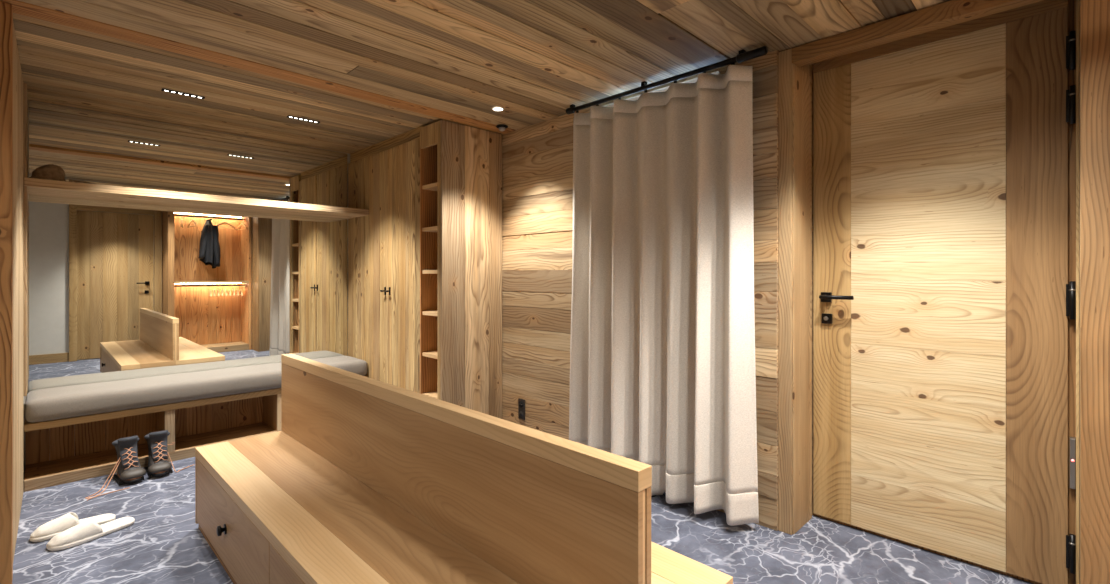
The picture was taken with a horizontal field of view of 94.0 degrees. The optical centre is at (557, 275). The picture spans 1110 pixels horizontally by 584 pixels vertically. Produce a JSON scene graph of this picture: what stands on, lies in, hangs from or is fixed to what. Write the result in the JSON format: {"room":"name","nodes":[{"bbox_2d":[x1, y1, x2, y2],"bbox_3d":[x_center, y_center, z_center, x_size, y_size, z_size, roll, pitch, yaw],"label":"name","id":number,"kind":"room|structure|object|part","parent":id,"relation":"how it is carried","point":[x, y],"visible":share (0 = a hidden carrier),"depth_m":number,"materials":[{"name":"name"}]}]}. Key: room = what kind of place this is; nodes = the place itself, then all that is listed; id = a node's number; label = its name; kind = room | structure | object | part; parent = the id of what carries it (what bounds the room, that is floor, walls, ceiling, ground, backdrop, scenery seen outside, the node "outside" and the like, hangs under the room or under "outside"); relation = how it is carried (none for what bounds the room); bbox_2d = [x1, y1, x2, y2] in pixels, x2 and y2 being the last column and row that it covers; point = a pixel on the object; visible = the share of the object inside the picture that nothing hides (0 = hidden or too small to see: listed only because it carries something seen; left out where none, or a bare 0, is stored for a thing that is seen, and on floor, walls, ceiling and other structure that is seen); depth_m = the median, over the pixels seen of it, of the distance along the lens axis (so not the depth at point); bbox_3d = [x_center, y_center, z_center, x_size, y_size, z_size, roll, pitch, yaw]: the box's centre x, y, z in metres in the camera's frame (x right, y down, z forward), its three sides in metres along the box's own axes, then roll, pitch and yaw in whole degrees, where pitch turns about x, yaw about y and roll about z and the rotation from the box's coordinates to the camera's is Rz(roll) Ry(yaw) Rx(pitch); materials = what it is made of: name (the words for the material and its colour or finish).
{"room":"changing room","nodes":[
{"label":"changing room","id":0,"kind":"room"},
{"bbox_2d":[23,100,349,471],"bbox_3d":[-2.309,0.050,4.183,3.250,2.300,0.120,0,0,-45],"label":"wall","id":1,"kind":"structure","parent":0,"point":[348,155],"depth_m":4.19,"materials":[{"name":"brown wood"}]},
{"bbox_2d":[28,100,346,392],"bbox_3d":[-2.536,-0.133,3.856,1.960,1.866,0.008,0,0,-45],"label":"wall mirror","id":2,"kind":"object","parent":1,"relation":"attached to","point":[117,290],"visible":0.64,"depth_m":3.67,"materials":[{"name":"silver glass"}]},
{"bbox_2d":[24,177,368,218],"bbox_3d":[-2.389,-0.515,3.700,1.974,0.046,0.420,0,0,-45],"label":"wall shelf","id":3,"kind":"object","parent":1,"relation":"attached to","point":[43,187],"visible":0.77,"depth_m":3.44,"materials":[{"name":"brown wood"}]},
{"bbox_2d":[28,164,65,180],"bbox_3d":[-2.995,-0.597,3.044,0.167,0.115,0.136,0,0,-45],"label":"knit hat","id":4,"kind":"object","parent":3,"relation":"on","point":[50,171],"visible":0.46,"depth_m":3.02,"materials":[{"name":"brown fabric"}]},
{"bbox_2d":[69,179,94,183],"bbox_3d":[-2.844,-0.553,3.111,0.127,0.029,0.098,0,0,-45],"label":"glove","id":5,"kind":"object","parent":3,"relation":"on","point":[70,180],"visible":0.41,"depth_m":3.07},
{"bbox_2d":[0,0,949,153],"bbox_3d":[-0.743,-1.104,1.839,4.350,0.112,5.550,0,0,-45],"label":"ceiling","id":6,"kind":"structure","parent":0,"point":[371,72],"depth_m":2.46,"materials":[{"name":"brown wood"}]},
{"bbox_2d":[161,88,204,98],"bbox_3d":[-2.198,-1.065,3.046,0.205,0.006,0.036,0,0,-45],"label":"recessed light","id":7,"kind":"object","parent":6,"relation":"in","point":[164,90],"visible":1,"depth_m":3.04,"materials":[{"name":"black"}]},
{"bbox_2d":[287,115,319,123],"bbox_3d":[-1.736,-1.065,3.546,0.205,0.006,0.036,0,0,-45],"label":"recessed light","id":8,"kind":"object","parent":6,"relation":"in","point":[288,116],"visible":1,"depth_m":3.54,"materials":[{"name":"black"}]},
{"bbox_2d":[492,107,503,110],"bbox_3d":[-0.373,-1.047,3.270,0.078,0.004,0.078,0,0,-45],"label":"recessed light","id":9,"kind":"object","parent":6,"relation":"in","point":[493,108],"visible":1,"depth_m":3.27,"materials":[{"name":"white paint"}]},
{"bbox_2d":[496,124,507,130],"bbox_3d":[-0.388,-1.031,3.643,0.084,0.036,0.084,0,0,-45],"label":"sensor","id":10,"kind":"object","parent":6,"relation":"attached to","point":[501,127],"visible":1,"depth_m":3.62,"materials":[{"name":"black plastic"}]},
{"bbox_2d":[566,46,767,114],"bbox_3d":[0.506,-1.024,2.783,0.039,0.050,1.250,0,0,-45],"label":"curtain rod","id":11,"kind":"object","parent":6,"relation":"attached to","point":[743,56],"visible":1,"depth_m":2.64,"materials":[{"name":"black metal"}]},
{"bbox_2d":[569,63,758,525],"bbox_3d":[0.474,0.089,2.801,0.164,2.188,1.204,0,0,-43],"label":"curtain","id":12,"kind":"object","parent":11,"relation":"hanging from","point":[663,370],"visible":0.94,"depth_m":2.65,"materials":[{"name":"fabric"}]},
{"bbox_2d":[12,457,1033,583],"bbox_3d":[-0.778,1.230,1.874,4.350,0.060,5.750,0,0,-45],"label":"floor","id":13,"kind":"structure","parent":0,"point":[164,544],"depth_m":2.26,"materials":[{"name":"stone"}]},
{"bbox_2d":[30,512,115,541],"bbox_3d":[-2.281,1.160,2.447,0.295,0.079,0.121,0,0,-45],"label":"slipper","id":14,"kind":"object","parent":13,"relation":"on","point":[47,531],"visible":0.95,"depth_m":2.39,"materials":[{"name":"white fabric"}]},
{"bbox_2d":[46,517,134,550],"bbox_3d":[-2.136,1.160,2.386,0.119,0.079,0.310,0,0,31],"label":"slipper","id":15,"kind":"object","parent":13,"relation":"on","point":[88,530],"visible":1,"depth_m":2.33,"materials":[{"name":"white fabric"}]},
{"bbox_2d":[85,436,145,500],"bbox_3d":[-2.494,1.077,2.977,0.209,0.244,0.424,0,0,-20],"label":"boot","id":16,"kind":"object","parent":13,"relation":"on","point":[129,470],"visible":1,"depth_m":3.01,"materials":[{"name":"black leather"}]},
{"bbox_2d":[144,430,193,477],"bbox_3d":[-2.425,1.078,3.157,0.256,0.245,0.239,0,0,4],"label":"boot","id":17,"kind":"object","parent":13,"relation":"on","point":[159,465],"visible":1,"depth_m":3.13,"materials":[{"name":"black leather"}]},
{"bbox_2d":[24,375,367,491],"bbox_3d":[-2.389,1.014,3.698,1.972,0.372,0.392,0,0,-45],"label":"bench","id":18,"kind":"object","parent":13,"relation":"on","point":[72,449],"visible":0.44,"depth_m":3.36,"materials":[{"name":"brown wood"}]},
{"bbox_3d":[-2.515,1.020,3.824,1.970,0.300,0.020,0,0,-45],"label":"panel","id":19,"kind":"part","parent":18,"relation":"part of","materials":[{"name":"brown wood"}]},
{"bbox_3d":[-2.385,1.157,3.695,1.972,0.026,0.341,0,0,-45],"label":"board","id":20,"kind":"part","parent":18,"relation":"part of","materials":[{"name":"brown wood"}]},
{"bbox_3d":[-2.493,1.004,3.332,0.052,0.270,0.019,0,0,-45],"label":"post","id":21,"kind":"part","parent":18,"relation":"part of","materials":[{"name":"brown wood"}]},
{"bbox_2d":[25,356,366,422],"bbox_3d":[-2.385,0.759,3.695,1.969,0.135,0.425,0,0,-45],"label":"bench cushion","id":22,"kind":"object","parent":18,"relation":"on","point":[54,403],"visible":0.82,"depth_m":3.30,"materials":[{"name":"grey fabric"}]},
{"bbox_3d":[-2.026,1.004,3.799,0.052,0.270,0.019,0,0,-45],"label":"post","id":23,"kind":"part","parent":18,"relation":"part of","materials":[{"name":"brown wood"}]},
{"bbox_2d":[348,126,423,392],"bbox_3d":[-1.242,0.067,4.294,0.558,2.267,1.229,0,0,-45],"label":"wardrobe","id":24,"kind":"object","parent":13,"relation":"on","point":[384,176],"visible":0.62,"depth_m":4.06,"materials":[{"name":"brown wood"}]},
{"bbox_3d":[-1.739,0.096,4.465,0.021,2.147,0.253,0,0,-45],"label":"door","id":25,"kind":"part","parent":24,"relation":"part of","materials":[{"name":"brown wood"}]},
{"bbox_3d":[-1.479,0.096,4.205,0.022,2.147,0.473,0,0,-45],"label":"door","id":26,"kind":"part","parent":24,"relation":"part of","materials":[{"name":"brown wood"}]},
{"bbox_3d":[-1.140,0.096,3.865,0.022,2.147,0.477,0,0,-45],"label":"door","id":27,"kind":"part","parent":24,"relation":"part of","materials":[{"name":"brown wood"}]},
{"bbox_2d":[420,120,501,418],"bbox_3d":[-0.693,0.076,3.769,0.519,2.248,0.288,0,0,-45],"label":"open shelving unit","id":28,"kind":"object","parent":13,"relation":"on","point":[461,165],"visible":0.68,"depth_m":3.68,"materials":[{"name":"brown wood"}]},
{"bbox_3d":[-0.712,-0.624,3.772,0.472,0.026,0.234,0,0,-45],"label":"shelf","id":29,"kind":"part","parent":28,"relation":"part of","materials":[{"name":"brown wood"}]},
{"bbox_3d":[-0.712,-0.324,3.772,0.472,0.026,0.234,0,0,-45],"label":"shelf","id":30,"kind":"part","parent":28,"relation":"part of","materials":[{"name":"brown wood"}]},
{"bbox_3d":[-0.712,-0.023,3.772,0.472,0.026,0.234,0,0,-45],"label":"shelf","id":31,"kind":"part","parent":28,"relation":"part of","materials":[{"name":"brown wood"}]},
{"bbox_3d":[-0.712,0.270,3.772,0.472,0.026,0.234,0,0,-45],"label":"shelf","id":32,"kind":"part","parent":28,"relation":"part of","materials":[{"name":"brown wood"}]},
{"bbox_3d":[-0.712,0.563,3.772,0.472,0.026,0.234,0,0,-45],"label":"shelf","id":33,"kind":"part","parent":28,"relation":"part of","materials":[{"name":"brown wood"}]},
{"bbox_3d":[-0.712,0.856,3.772,0.472,0.026,0.234,0,0,-45],"label":"shelf","id":34,"kind":"part","parent":28,"relation":"part of","materials":[{"name":"brown wood"}]},
{"bbox_2d":[195,354,732,583],"bbox_3d":[-0.620,0.808,1.929,0.862,0.783,2.295,0,0,-45],"label":"bench","id":35,"kind":"object","parent":13,"relation":"on","point":[363,480],"visible":1,"depth_m":1.60,"materials":[{"name":"brown wood"}]},
{"bbox_3d":[-1.329,1.010,2.050,0.029,0.042,0.042,0,0,-45],"label":"knob","id":36,"kind":"part","parent":35,"relation":"part of","materials":[{"name":"black metal"}]},
{"bbox_3d":[-1.312,1.012,2.067,0.020,0.297,1.102,0,0,-45],"label":"drawer","id":37,"kind":"part","parent":35,"relation":"part of","materials":[{"name":"brown wood"}]},
{"bbox_3d":[-0.543,1.012,1.298,0.020,0.297,1.064,0,0,-45],"label":"drawer","id":38,"kind":"part","parent":35,"relation":"part of","materials":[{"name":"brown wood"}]},
{"bbox_3d":[-0.621,0.617,1.928,0.050,0.400,2.295,0,0,-45],"label":"backrest","id":39,"kind":"part","parent":35,"relation":"part of","materials":[{"name":"brown wood"}]},
{"bbox_2d":[499,0,1109,583],"bbox_3d":[0.425,0.055,3.374,0.527,2.290,4.890,0,0,-45],"label":"wall","id":40,"kind":"structure","parent":0,"point":[537,159],"depth_m":2.47,"materials":[{"name":"brown wood"}]},
{"bbox_2d":[518,398,524,419],"bbox_3d":[-0.254,0.956,3.692,0.014,0.144,0.066,0,0,-45],"label":"wall socket","id":41,"kind":"object","parent":40,"relation":"attached to","point":[521,402],"visible":1,"depth_m":3.68,"materials":[{"name":"grey plastic"}]},
{"bbox_2d":[778,49,812,534],"bbox_3d":[1.164,0.076,2.509,0.286,2.247,0.067,0,0,-45],"label":"trim","id":42,"kind":"structure","parent":40,"relation":"attached to","point":[795,84],"depth_m":2.42,"materials":[{"name":"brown spruce wood"}]},
{"bbox_2d":[792,0,1042,66],"bbox_3d":[1.438,-1.012,2.086,0.076,0.069,0.932,0,0,-45],"label":"trim","id":43,"kind":"structure","parent":40,"relation":"attached to","point":[952,12],"depth_m":2.09,"materials":[{"name":"brown wood"}]},
{"bbox_2d":[813,0,1075,583],"bbox_3d":[1.577,0.056,2.223,0.094,2.248,0.920,0,0,-45],"label":"door","id":44,"kind":"structure","parent":40,"relation":"in","point":[940,156],"depth_m":2.18,"materials":[{"name":"brown wood"}]},
{"bbox_3d":[1.307,0.107,2.514,0.018,0.048,0.045,0,0,-45],"label":"handle","id":45,"kind":"part","parent":44,"relation":"part of","materials":[{"name":"black metal"}]},
{"bbox_3d":[1.324,0.105,2.448,0.054,0.020,0.145,0,0,-45],"label":"lever","id":46,"kind":"part","parent":44,"relation":"part of","materials":[{"name":"black metal"}]},
{"bbox_3d":[1.592,0.090,2.258,0.021,2.179,0.554,0,0,-45],"label":"panel","id":47,"kind":"part","parent":44,"relation":"part of","materials":[{"name":"brown wood"}]},
{"bbox_3d":[1.594,-1.034,2.255,0.022,0.067,0.898,0,0,-45],"label":"rail","id":48,"kind":"part","parent":44,"relation":"part of","materials":[{"name":"brown wood"}]},
{"bbox_3d":[1.917,0.698,1.925,0.034,0.185,0.016,0,0,-45],"label":"strike plate","id":49,"kind":"part","parent":44,"relation":"part of","materials":[{"name":"silver metal"}]},
{"bbox_2d":[813,0,1078,583],"bbox_3d":[1.598,0.055,2.259,0.066,2.290,1.035,0,0,-45],"label":"door frame","id":50,"kind":"structure","parent":40,"relation":"attached to","point":[1073,5],"depth_m":1.94,"materials":[{"name":"brown wood"}]},
{"bbox_3d":[-3.188,0.050,2.137,1.314,2.300,1.530,0,0,-45],"label":"wall","id":51,"kind":"structure","parent":0,"visible":0},
{"bbox_2d":[0,1,12,583],"bbox_3d":[-2.261,0.077,1.911,0.345,2.246,0.099,0,0,-45],"label":"trim","id":52,"kind":"structure","parent":51,"relation":"attached to","point":[6,13],"depth_m":1.99,"materials":[{"name":"brown wood"}]},
{"bbox_2d":[13,23,22,559],"bbox_3d":[-2.570,0.069,2.456,0.038,2.262,1.102,0,0,-45],"label":"trim","id":53,"kind":"structure","parent":51,"relation":"attached to","point":[17,73],"depth_m":2.40,"materials":[{"name":"brown wood"}]},
{"bbox_2d":[23,83,27,395],"bbox_3d":[-3.092,-0.196,3.003,0.028,1.732,0.405,0,0,-45],"label":"trim","id":54,"kind":"structure","parent":51,"relation":"attached to","point":[25,95],"depth_m":2.87,"materials":[{"name":"brown wood"}]}
]}

